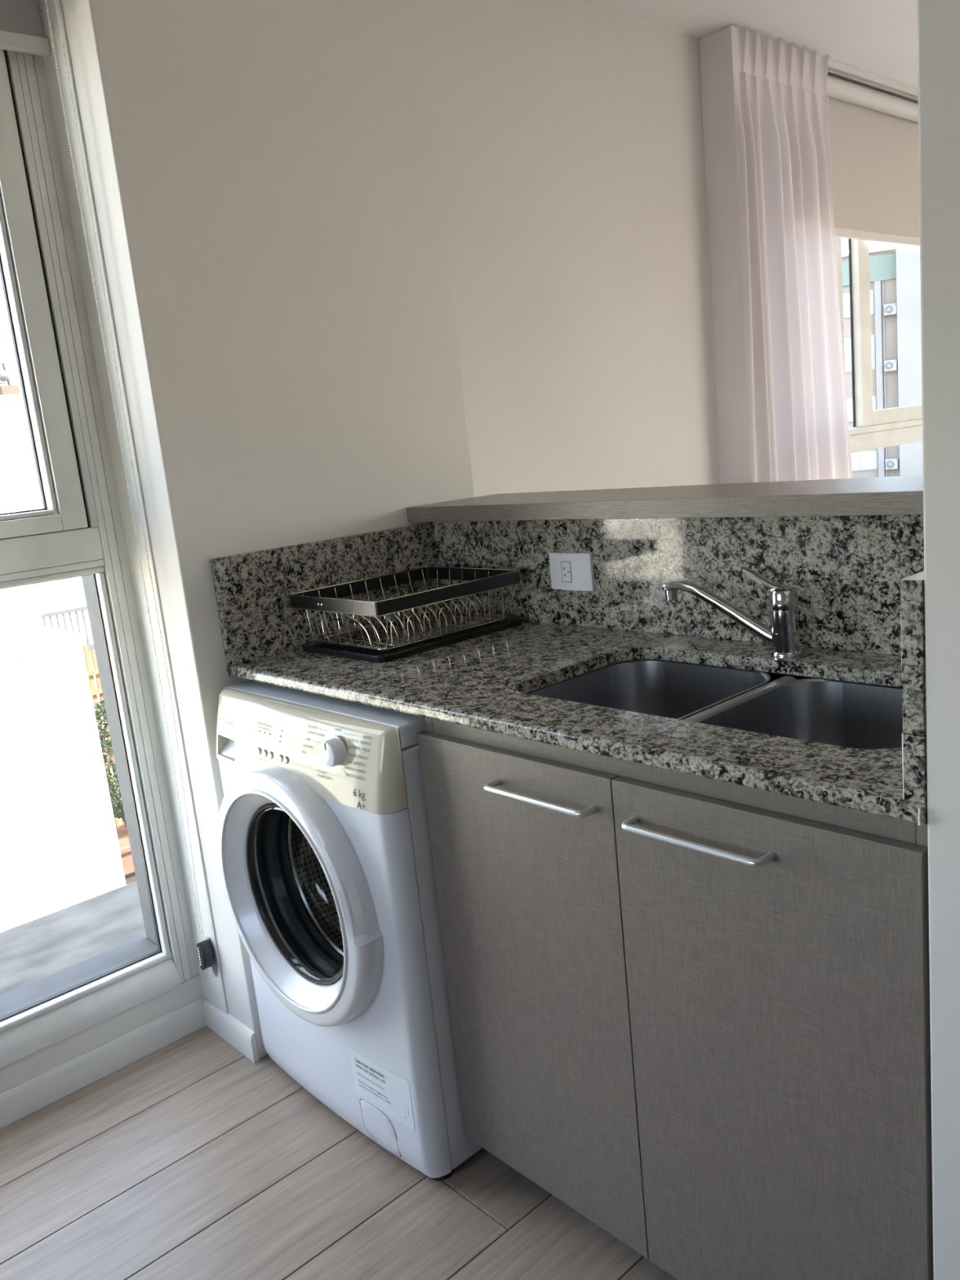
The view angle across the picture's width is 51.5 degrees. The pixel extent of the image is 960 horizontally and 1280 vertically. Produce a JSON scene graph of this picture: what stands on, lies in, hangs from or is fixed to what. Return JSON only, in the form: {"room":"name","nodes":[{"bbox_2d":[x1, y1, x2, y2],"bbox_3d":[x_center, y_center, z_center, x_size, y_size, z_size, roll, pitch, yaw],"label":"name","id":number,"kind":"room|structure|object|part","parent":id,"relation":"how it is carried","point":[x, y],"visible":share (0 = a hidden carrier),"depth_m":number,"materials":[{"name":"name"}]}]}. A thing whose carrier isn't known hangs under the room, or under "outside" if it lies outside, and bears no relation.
{"room":"kitchen","nodes":[
{"label":"kitchen","id":0,"kind":"room"},
{"bbox_2d":[81,574,157,945],"bbox_3d":[0.793,-0.726,3.706,9.300,3.000,0.140,-16,15,-40],"label":"wall","id":1,"kind":"structure","parent":0,"point":[88,587],"depth_m":2.36,"materials":[{"name":"grey paint"}]},
{"bbox_2d":[0,881,146,995],"bbox_3d":[-1.670,1.004,2.026,4.400,0.130,0.420,-16,15,-40],"label":"balcony floor","id":2,"kind":"structure","parent":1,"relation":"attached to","point":[31,951],"depth_m":2.57,"materials":[{"name":"concrete"}]},
{"bbox_2d":[0,936,158,1017],"bbox_3d":[-1.119,0.847,2.141,0.902,0.022,0.155,-16,15,-40],"label":"trim","id":3,"kind":"structure","parent":1,"relation":"attached to","point":[20,997],"depth_m":2.32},
{"bbox_2d":[835,236,922,453],"bbox_3d":[2.124,-1.207,4.763,3.180,2.260,0.133,-16,15,-40],"label":"window","id":4,"kind":"structure","parent":1,"relation":"in","point":[872,429],"depth_m":4.31,"materials":[{"name":"metal"}]},
{"bbox_3d":[1.228,-1.433,3.978,0.820,1.214,0.040,-16,15,-40],"label":"frame","id":5,"kind":"part","parent":4,"relation":"part of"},
{"bbox_2d":[61,0,474,1058],"bbox_3d":[-0.401,-0.397,2.313,0.809,2.540,0.239,-16,15,-40],"label":"wall pier","id":6,"kind":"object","parent":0,"point":[266,177],"visible":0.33,"depth_m":2.08,"materials":[{"name":"paint"}]},
{"bbox_2d":[195,939,213,980],"bbox_3d":[-0.622,0.726,2.262,0.028,0.102,0.053,-16,15,-40],"label":"holder","id":7,"kind":"object","parent":6,"relation":"attached to","point":[204,953],"visible":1,"depth_m":2.25,"materials":[{"name":"grey plastic"}]},
{"bbox_2d":[203,998,258,1062],"bbox_3d":[-0.575,0.892,2.284,0.012,0.069,0.226,-16,15,-40],"label":"baseboard","id":8,"kind":"object","parent":6,"relation":"attached to","point":[225,1025],"visible":1,"depth_m":2.27,"materials":[{"name":"white paint"}]},
{"bbox_2d":[209,521,443,676],"bbox_3d":[-0.314,-0.107,2.248,0.602,0.247,0.020,-16,15,-40],"label":"backsplash","id":9,"kind":"structure","parent":6,"relation":"attached to","point":[257,619],"depth_m":2.16,"materials":[{"name":"stone"}]},
{"bbox_2d":[0,1025,677,1279],"bbox_3d":[2.623,0.789,2.107,9.300,0.300,5.190,-16,15,-40],"label":"floor","id":10,"kind":"structure","parent":0,"point":[193,1158],"depth_m":1.79,"materials":[{"name":"wood"}]},
{"bbox_2d":[216,680,482,1180],"bbox_3d":[-0.134,0.491,2.064,0.635,0.850,0.594,-16,15,-40],"label":"washing machine","id":11,"kind":"object","parent":10,"relation":"on","point":[324,845],"visible":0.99,"depth_m":1.77,"materials":[{"name":"white metal"}]},
{"bbox_3d":[-0.495,0.213,2.017,0.034,0.040,0.080,-16,15,-40],"label":"detergent drawer","id":12,"kind":"part","parent":11,"relation":"part of","materials":[{"name":"white plastic"}]},
{"bbox_2d":[248,808,343,978],"bbox_3d":[-0.296,0.464,1.914,0.138,0.338,0.338,-16,15,-40],"label":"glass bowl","id":13,"kind":"object","parent":11,"relation":"on","point":[295,933],"depth_m":2.01,"materials":[{"name":"glass"}]},
{"bbox_3d":[-0.348,0.194,1.838,0.060,0.138,0.594,-16,15,-40],"label":"control panel","id":14,"kind":"part","parent":11,"relation":"part of","materials":[{"name":"plastic"}]},
{"bbox_3d":[-0.136,0.085,2.019,0.530,0.040,0.594,-16,15,-40],"label":"lid","id":15,"kind":"part","parent":11,"relation":"part of","materials":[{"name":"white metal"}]},
{"bbox_2d":[417,717,933,1279],"bbox_3d":[0.414,0.522,1.586,0.601,0.866,0.838,-16,15,-40],"label":"base cabinet","id":16,"kind":"object","parent":10,"relation":"on","point":[691,1011],"visible":0.92,"depth_m":1.32,"materials":[{"name":"laminate"}]},
{"bbox_3d":[0.154,0.447,1.897,0.549,0.790,0.018,-16,15,-40],"label":"panel","id":17,"kind":"part","parent":16,"relation":"part of","materials":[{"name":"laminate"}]},
{"bbox_3d":[0.080,0.538,1.571,0.018,0.756,0.415,-16,15,-40],"label":"door","id":18,"kind":"part","parent":16,"relation":"part of","materials":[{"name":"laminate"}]},
{"bbox_3d":[0.081,0.228,1.432,0.033,0.010,0.206,-16,15,-40],"label":"handle","id":19,"kind":"part","parent":16,"relation":"part of","materials":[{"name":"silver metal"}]},
{"bbox_2d":[231,621,927,824],"bbox_3d":[0.187,0.060,1.732,0.602,0.022,1.438,-16,15,-40],"label":"countertop","id":20,"kind":"structure","parent":16,"relation":"on","point":[482,682],"depth_m":1.59,"materials":[{"name":"stone"}]},
{"bbox_2d":[300,609,524,662],"bbox_3d":[-0.144,-0.013,2.174,0.407,0.014,0.298,-16,15,-40],"label":"drip tray","id":21,"kind":"object","parent":20,"relation":"on","point":[330,649],"visible":0.67,"depth_m":2.11,"materials":[{"name":"black plastic"}]},
{"bbox_2d":[288,566,519,655],"bbox_3d":[-0.157,-0.066,2.147,0.389,0.121,0.320,-16,15,-40],"label":"dish rack","id":22,"kind":"object","parent":21,"relation":"on","point":[323,599],"visible":1,"depth_m":2.11,"materials":[{"name":"black metal"}]},
{"bbox_2d":[524,659,902,749],"bbox_3d":[0.397,0.178,1.536,0.375,0.171,0.700,-16,15,-40],"label":"double sink","id":23,"kind":"object","parent":20,"relation":"in","point":[837,713],"visible":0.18,"depth_m":1.60,"materials":[{"name":"metal"}]},
{"bbox_3d":[0.273,0.163,1.671,0.375,0.170,0.332,-16,15,-40],"label":"bowl","id":24,"kind":"part","parent":23,"relation":"part of","materials":[{"name":"metal"}]},
{"bbox_3d":[0.514,0.191,1.407,0.375,0.170,0.350,-16,15,-40],"label":"bowl","id":25,"kind":"part","parent":23,"relation":"part of","materials":[{"name":"metal"}]},
{"bbox_2d":[662,566,801,657],"bbox_3d":[0.429,-0.051,1.723,0.247,0.148,0.051,2,14,35],"label":"tap","id":26,"kind":"object","parent":20,"relation":"on","point":[783,635],"visible":1,"depth_m":1.67,"materials":[{"name":"silver metal"}]},
{"bbox_3d":[0.422,-0.047,1.738,0.219,0.114,0.026,3,14,38],"label":"spout","id":27,"kind":"part","parent":26,"relation":"part of","materials":[{"name":"silver metal"}]},
{"bbox_3d":[0.481,-0.102,1.682,0.025,0.042,0.079,-16,15,-40],"label":"lever","id":28,"kind":"part","parent":26,"relation":"part of","materials":[{"name":"silver metal"}]},
{"bbox_3d":[0.200,0.193,1.356,0.018,0.091,0.801,-16,15,-40],"label":"rail","id":29,"kind":"part","parent":16,"relation":"part of","materials":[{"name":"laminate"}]},
{"bbox_3d":[0.263,0.249,1.233,0.033,0.010,0.212,-16,15,-40],"label":"handle","id":30,"kind":"part","parent":16,"relation":"part of","materials":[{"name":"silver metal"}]},
{"bbox_3d":[0.361,0.571,1.263,0.018,0.756,0.418,-16,15,-40],"label":"door","id":31,"kind":"part","parent":16,"relation":"part of","materials":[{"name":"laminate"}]},
{"bbox_3d":[0.705,0.512,1.293,0.549,0.790,0.018,-16,15,-40],"label":"panel","id":32,"kind":"part","parent":16,"relation":"part of","materials":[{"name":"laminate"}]},
{"bbox_2d":[0,0,738,1093],"bbox_3d":[0.862,-0.718,3.630,9.300,3.000,0.064,-16,15,-40],"label":"wall","id":33,"kind":"structure","parent":0,"point":[571,133],"depth_m":3.01,"materials":[{"name":"paint"}]},
{"bbox_2d":[0,48,199,1068],"bbox_3d":[-1.149,-0.188,1.845,0.979,2.212,0.076,-16,15,-40],"label":"window","id":34,"kind":"structure","parent":33,"relation":"in","point":[77,531],"depth_m":2.06,"materials":[{"name":"metal"}]},
{"bbox_3d":[-1.195,-0.676,1.744,0.814,1.066,0.066,-16,15,-40],"label":"sash frame","id":35,"kind":"part","parent":34,"relation":"part of","materials":[{"name":"metal"}]},
{"bbox_3d":[-1.037,0.859,2.062,0.852,0.062,0.071,-16,15,-40],"label":"rail","id":36,"kind":"part","parent":34,"relation":"part of","materials":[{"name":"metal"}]},
{"bbox_2d":[0,0,204,941],"bbox_3d":[-1.091,-0.339,1.738,0.968,2.281,0.165,-16,15,-40],"label":"roller blind","id":37,"kind":"object","parent":34,"relation":"attached to","point":[20,26],"visible":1,"depth_m":1.92,"materials":[{"name":"grey fabric"}]},
{"bbox_2d":[0,996,206,1128],"bbox_3d":[-1.459,1.107,1.664,2.200,0.069,0.012,-16,15,-40],"label":"baseboard","id":38,"kind":"structure","parent":33,"relation":"attached to","point":[38,1091],"depth_m":2.20,"materials":[{"name":"white paint"}]},
{"bbox_2d":[36,0,228,1013],"bbox_3d":[-0.742,-0.353,2.086,0.004,2.470,0.120,-16,15,-40],"label":"trim","id":39,"kind":"structure","parent":33,"relation":"attached to","point":[213,988],"depth_m":2.09,"materials":[{"name":"white paint"}]},
{"bbox_2d":[581,0,918,103],"bbox_3d":[2.344,-1.938,1.562,9.300,0.210,5.190,-16,15,-40],"label":"ceiling","id":40,"kind":"structure","parent":0,"point":[877,37],"depth_m":3.29,"materials":[{"name":"paint"}]},
{"bbox_2d":[723,25,918,100],"bbox_3d":[1.936,-2.313,4.257,3.058,0.028,0.032,-16,15,-40],"label":"rail","id":41,"kind":"object","parent":40,"relation":"attached to","point":[836,67],"visible":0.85,"depth_m":3.88,"materials":[{"name":"silver metal"}]},
{"bbox_2d":[698,26,852,484],"bbox_3d":[1.172,-0.848,3.736,0.725,2.509,0.169,-16,15,-40],"label":"curtain","id":42,"kind":"object","parent":41,"relation":"hanging from","point":[781,397],"visible":0.62,"depth_m":3.50,"materials":[{"name":"fabric"}]},
{"bbox_2d":[746,74,919,246],"bbox_3d":[1.980,-2.059,4.410,2.712,0.590,0.082,-16,15,-40],"label":"roller blind","id":43,"kind":"object","parent":40,"relation":"hanging from","point":[874,157],"visible":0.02,"depth_m":4.12,"materials":[{"name":"grey fabric"}]},
{"bbox_2d":[764,671,819,684],"bbox_3d":[0.482,0.293,2.039,0.131,1.122,1.459,-16,15,-40],"label":"wall","id":44,"kind":"structure","parent":0,"point":[774,676],"depth_m":1.80,"materials":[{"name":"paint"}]},
{"bbox_2d":[406,475,923,521],"bbox_3d":[0.424,-0.271,1.926,0.298,0.035,1.458,-16,15,-40],"label":"bar","id":45,"kind":"object","parent":44,"relation":"on","point":[897,495],"visible":1,"depth_m":1.81,"materials":[{"name":"laminate"}]},
{"bbox_2d":[433,514,924,655],"bbox_3d":[0.381,-0.124,1.904,0.020,0.232,1.416,-16,15,-40],"label":"backsplash","id":46,"kind":"structure","parent":44,"relation":"attached to","point":[846,572],"depth_m":1.84,"materials":[{"name":"stone"}]},
{"bbox_2d":[548,552,595,591],"bbox_3d":[0.189,-0.144,2.089,0.014,0.078,0.118,-16,15,-40],"label":"wall socket","id":47,"kind":"object","parent":46,"relation":"attached to","point":[568,571],"visible":1,"depth_m":2.08,"materials":[{"name":"white plastic"}]},
{"bbox_2d":[916,0,959,1279],"bbox_3d":[1.321,-0.214,0.510,0.789,2.540,1.841,-16,15,-40],"label":"wall","id":48,"kind":"structure","parent":0,"point":[938,21],"depth_m":0.95,"materials":[{"name":"paint"}]},
{"bbox_2d":[900,571,927,825],"bbox_3d":[0.649,0.003,1.187,0.604,0.252,0.024,-16,15,-40],"label":"backsplash","id":49,"kind":"structure","parent":48,"relation":"attached to","point":[912,587],"depth_m":0.99,"materials":[{"name":"stone"}]},
{"label":"outside","id":50,"kind":"structure","parent":0,"visible":0},
{"bbox_2d":[102,753,122,826],"bbox_3d":[1.418,-2.970,37.448,170.000,0.300,170.000,-16,15,-40],"label":"ground","id":51,"kind":"structure","parent":50,"point":[111,769],"depth_m":14.55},
{"bbox_2d":[0,385,106,750],"bbox_3d":[-7.274,-1.515,18.565,8.000,5.959,6.600,-16,15,-40],"label":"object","id":52,"kind":"object","parent":51,"relation":"on","point":[61,604],"visible":0.14,"depth_m":15.21,"materials":[{"name":"concrete"}]},
{"bbox_2d":[0,362,17,385],"bbox_3d":[-7.504,-4.017,15.345,0.720,0.591,0.114,-16,15,-40],"label":"roof antenna","id":53,"kind":"object","parent":52,"relation":"on","point":[4,374],"visible":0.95,"depth_m":15.43,"materials":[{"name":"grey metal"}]},
{"bbox_3d":[-7.378,-4.089,15.396,0.180,0.180,0.030,-16,15,-40],"label":"dish","id":54,"kind":"part","parent":53,"relation":"part of","materials":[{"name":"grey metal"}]},
{"bbox_3d":[-6.742,-2.578,15.307,0.660,0.860,0.010,-16,15,-40],"label":"pane","id":55,"kind":"part","parent":52,"relation":"part of","materials":[{"name":"glass"}]},
{"bbox_3d":[-6.562,-0.822,15.658,0.660,0.860,0.010,-16,15,-40],"label":"pane","id":56,"kind":"part","parent":52,"relation":"part of","materials":[{"name":"glass"}]},
{"bbox_2d":[0,617,125,932],"bbox_3d":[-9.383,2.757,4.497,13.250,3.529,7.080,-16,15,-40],"label":"balcony wall","id":57,"kind":"structure","parent":51,"relation":"on","point":[60,849],"depth_m":5.80,"materials":[{"name":"white paint"}]},
{"bbox_2d":[83,644,124,826],"bbox_3d":[-3.975,1.301,11.267,1.550,2.648,0.070,-16,15,-40],"label":"fence","id":58,"kind":"object","parent":51,"relation":"on","point":[91,673],"visible":0.02,"depth_m":10.94,"materials":[{"name":"yellow wood"}]},
{"bbox_3d":[-4.065,0.308,11.055,1.550,0.050,0.035,-16,15,-40],"label":"rail","id":59,"kind":"part","parent":58,"relation":"part of","materials":[{"name":"yellow wood"}]},
{"bbox_3d":[-4.043,0.522,11.098,1.550,0.050,0.035,-16,15,-40],"label":"rail","id":60,"kind":"part","parent":58,"relation":"part of","materials":[{"name":"yellow wood"}]},
{"bbox_2d":[841,244,923,478],"bbox_3d":[21.044,-15.256,52.372,24.000,13.800,6.500,-1,12,22],"label":"building","id":61,"kind":"structure","parent":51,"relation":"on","point":[894,271],"depth_m":49.47,"materials":[{"name":"grey"}]},
{"bbox_3d":[18.474,-16.789,49.925,0.750,1.060,0.014,-1,12,22],"label":"pane","id":62,"kind":"part","parent":61,"relation":"part of","materials":[{"name":"white glass"}]},
{"bbox_3d":[18.714,-14.447,50.393,0.750,1.580,0.014,-1,12,22],"label":"pane","id":63,"kind":"part","parent":61,"relation":"part of","materials":[{"name":"white glass"}]},
{"bbox_3d":[18.988,-11.774,50.927,0.750,1.060,0.014,-1,12,22],"label":"pane","id":64,"kind":"part","parent":61,"relation":"part of","materials":[{"name":"white glass"}]},
{"bbox_3d":[19.251,-9.212,51.438,0.750,0.850,0.014,-1,12,22],"label":"pane","id":65,"kind":"part","parent":61,"relation":"part of","materials":[{"name":"white glass"}]},
{"bbox_3d":[19.982,-9.228,51.140,0.750,0.850,0.014,-1,12,22],"label":"pane","id":66,"kind":"part","parent":61,"relation":"part of","materials":[{"name":"white glass"}]},
{"bbox_3d":[19.205,-16.804,49.627,0.750,1.060,0.014,-1,12,22],"label":"pane","id":67,"kind":"part","parent":61,"relation":"part of","materials":[{"name":"white glass"}]},
{"bbox_3d":[19.445,-14.463,50.094,0.750,1.580,0.014,-1,12,22],"label":"pane","id":68,"kind":"part","parent":61,"relation":"part of","materials":[{"name":"white glass"}]},
{"bbox_3d":[19.719,-11.789,50.628,0.750,1.060,0.014,-1,12,22],"label":"pane","id":69,"kind":"part","parent":61,"relation":"part of","materials":[{"name":"white glass"}]},
{"bbox_2d":[884,302,897,316],"bbox_3d":[20.278,-16.311,49.174,0.580,0.560,0.386,-1,12,22],"label":"air conditioner","id":70,"kind":"object","parent":61,"relation":"attached to","point":[890,308],"visible":1,"depth_m":49.01,"materials":[{"name":"grey metal"}]},
{"bbox_2d":[884,305,893,313],"bbox_3d":[20.150,-16.293,49.043,0.410,0.410,0.023,-1,12,22],"label":"fan grille","id":71,"kind":"object","parent":70,"relation":"attached to","point":[887,308],"depth_m":49.04,"materials":[{"name":"grey metal"}]},
{"bbox_2d":[884,359,897,372],"bbox_3d":[20.511,-13.686,49.713,0.580,0.560,0.386,-1,12,22],"label":"air conditioner","id":72,"kind":"object","parent":61,"relation":"attached to","point":[891,365],"visible":1,"depth_m":49.55,"materials":[{"name":"grey metal"}]},
{"bbox_2d":[884,361,893,369],"bbox_3d":[20.382,-13.667,49.582,0.410,0.410,0.023,-1,12,22],"label":"fan grille","id":73,"kind":"object","parent":72,"relation":"attached to","point":[888,365],"depth_m":49.58,"materials":[{"name":"grey"}]},
{"bbox_2d":[884,457,897,470],"bbox_3d":[20.960,-8.943,50.675,0.580,0.560,0.386,-1,12,22],"label":"air conditioner","id":74,"kind":"object","parent":61,"relation":"attached to","point":[891,464],"visible":1,"depth_m":50.52,"materials":[{"name":"grey metal"}]},
{"bbox_2d":[885,460,894,468],"bbox_3d":[20.831,-8.924,50.545,0.410,0.410,0.023,-1,12,22],"label":"fan grille","id":75,"kind":"object","parent":74,"relation":"attached to","point":[889,464],"depth_m":50.53,"materials":[{"name":"grey"}]},
{"bbox_3d":[-2.485,2.801,9.276,2.950,0.199,4.400,-16,15,-40],"label":"deck","id":76,"kind":"object","parent":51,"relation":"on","visible":0},
{"bbox_2d":[115,823,136,884],"bbox_3d":[-3.580,2.286,10.395,1.180,0.590,0.680,-16,15,-40],"label":"terracotta planter","id":77,"kind":"object","parent":76,"relation":"on","point":[122,831],"visible":0.06,"depth_m":10.05,"materials":[{"name":"orange ceramic"}]},
{"bbox_2d":[93,700,127,829],"bbox_3d":[-3.660,1.299,10.218,1.293,1.515,1.160,-16,15,-40],"label":"shrub","id":78,"kind":"object","parent":77,"relation":"on","point":[117,806],"visible":0.13,"depth_m":9.92,"materials":[{"name":"green plant"}]},
{"bbox_3d":[-3.652,1.575,10.253,0.542,0.961,0.622,-16,15,-40],"label":"stem","id":79,"kind":"part","parent":78,"relation":"part of","materials":[{"name":"green plant"}]}
]}

